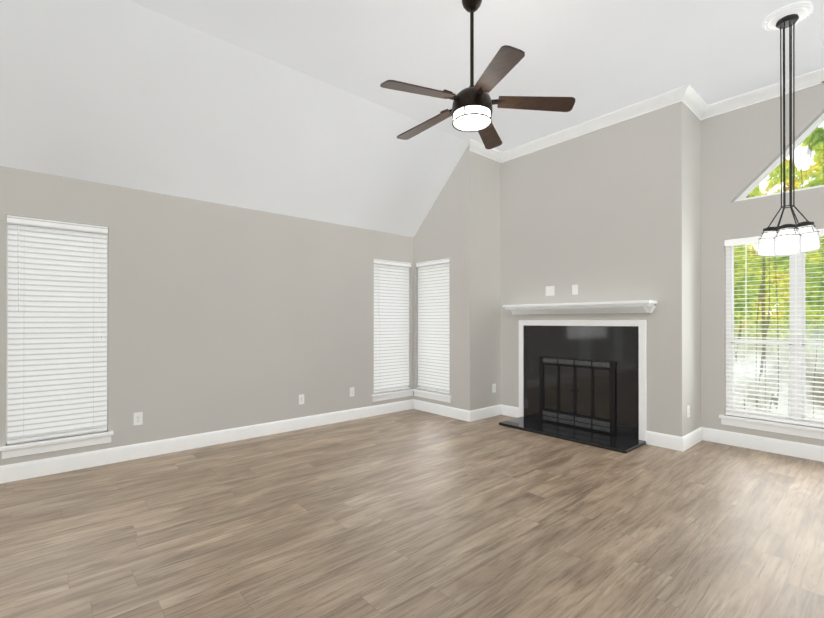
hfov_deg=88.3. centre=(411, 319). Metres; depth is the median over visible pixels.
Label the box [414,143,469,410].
wall
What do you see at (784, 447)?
baseboard
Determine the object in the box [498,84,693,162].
crown molding
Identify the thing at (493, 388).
electrical outlet
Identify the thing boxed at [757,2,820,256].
pendant light
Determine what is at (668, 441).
baseboard
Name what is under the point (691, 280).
wall
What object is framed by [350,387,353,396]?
electrical outlet
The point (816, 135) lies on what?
backdrop
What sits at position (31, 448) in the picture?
window sill
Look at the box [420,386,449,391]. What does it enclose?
window
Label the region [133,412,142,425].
electrical outlet
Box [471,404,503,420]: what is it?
baseboard
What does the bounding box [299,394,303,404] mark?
electrical outlet
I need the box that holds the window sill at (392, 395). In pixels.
[371,389,412,401]
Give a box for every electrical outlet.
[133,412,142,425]
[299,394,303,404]
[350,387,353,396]
[492,384,495,392]
[687,405,689,417]
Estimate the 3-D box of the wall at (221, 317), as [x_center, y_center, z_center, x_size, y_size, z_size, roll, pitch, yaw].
[-2.471,0.036,3.966,6.508,2.440,0.140,0,0,-41]
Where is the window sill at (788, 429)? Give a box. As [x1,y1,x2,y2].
[719,415,823,439]
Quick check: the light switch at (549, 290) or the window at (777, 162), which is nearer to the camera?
the window at (777, 162)
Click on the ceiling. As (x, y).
(293, 108)
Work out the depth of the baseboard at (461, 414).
5.59 m
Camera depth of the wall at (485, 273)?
5.47 m
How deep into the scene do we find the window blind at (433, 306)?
5.79 m
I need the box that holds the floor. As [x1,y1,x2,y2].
[0,409,823,617]
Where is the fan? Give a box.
[380,0,574,148]
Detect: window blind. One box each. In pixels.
[7,215,107,444]
[374,259,410,393]
[416,258,449,394]
[724,228,823,427]
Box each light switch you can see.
[546,286,553,295]
[572,285,577,294]
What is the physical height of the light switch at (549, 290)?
0.114 m
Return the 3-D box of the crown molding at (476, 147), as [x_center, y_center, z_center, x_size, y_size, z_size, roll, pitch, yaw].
[0.905,-2.148,5.380,0.600,0.100,0.085,0,0,-41]
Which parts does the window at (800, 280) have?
window glass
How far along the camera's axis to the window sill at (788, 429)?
4.00 m
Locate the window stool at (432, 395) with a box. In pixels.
[413,389,450,402]
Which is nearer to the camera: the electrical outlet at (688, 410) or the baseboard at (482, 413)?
the electrical outlet at (688, 410)
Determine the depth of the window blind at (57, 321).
3.51 m
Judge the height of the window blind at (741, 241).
1.774 m
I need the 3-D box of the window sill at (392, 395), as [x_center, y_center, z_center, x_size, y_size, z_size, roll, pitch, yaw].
[-0.267,1.028,5.819,0.730,0.095,0.110,0,0,-41]
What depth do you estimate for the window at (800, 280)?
4.01 m
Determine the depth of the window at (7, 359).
3.35 m
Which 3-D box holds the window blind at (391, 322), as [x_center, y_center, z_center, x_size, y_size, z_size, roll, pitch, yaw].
[-0.275,0.085,5.831,0.648,1.784,0.076,0,0,-41]
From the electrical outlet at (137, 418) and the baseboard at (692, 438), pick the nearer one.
the electrical outlet at (137, 418)
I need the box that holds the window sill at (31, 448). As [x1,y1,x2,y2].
[0,431,113,458]
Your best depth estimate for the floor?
2.53 m
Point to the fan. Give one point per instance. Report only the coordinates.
(471, 110)
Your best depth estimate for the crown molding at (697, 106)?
4.30 m
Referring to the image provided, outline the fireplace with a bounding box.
[499,300,656,453]
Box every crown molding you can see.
[470,139,501,161]
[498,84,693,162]
[685,90,709,119]
[700,68,823,120]
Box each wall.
[0,166,413,465]
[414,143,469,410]
[470,151,500,410]
[501,101,681,436]
[682,102,700,436]
[700,83,823,445]
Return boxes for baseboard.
[0,399,411,483]
[412,399,471,421]
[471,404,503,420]
[646,431,679,450]
[680,427,703,451]
[704,427,823,461]
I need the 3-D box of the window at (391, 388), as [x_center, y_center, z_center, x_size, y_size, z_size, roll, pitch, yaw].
[-0.326,0.086,5.889,0.660,1.790,0.060,0,0,-41]
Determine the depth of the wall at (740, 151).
4.26 m
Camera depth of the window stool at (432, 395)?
5.74 m
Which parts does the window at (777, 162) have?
glass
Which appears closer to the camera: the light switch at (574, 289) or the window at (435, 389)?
the light switch at (574, 289)
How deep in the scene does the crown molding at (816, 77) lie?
4.05 m
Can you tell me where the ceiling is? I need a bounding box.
[0,0,823,236]
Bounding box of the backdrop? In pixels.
[734,122,823,418]
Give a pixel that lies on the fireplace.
(583, 382)
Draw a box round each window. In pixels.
[6,224,107,443]
[374,386,407,390]
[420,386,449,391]
[726,237,823,424]
[734,113,823,201]
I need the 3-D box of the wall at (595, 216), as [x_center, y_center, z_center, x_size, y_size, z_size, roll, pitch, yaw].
[1.890,-0.471,4.879,0.001,3.458,2.130,0,0,-41]
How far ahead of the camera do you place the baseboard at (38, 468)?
4.05 m

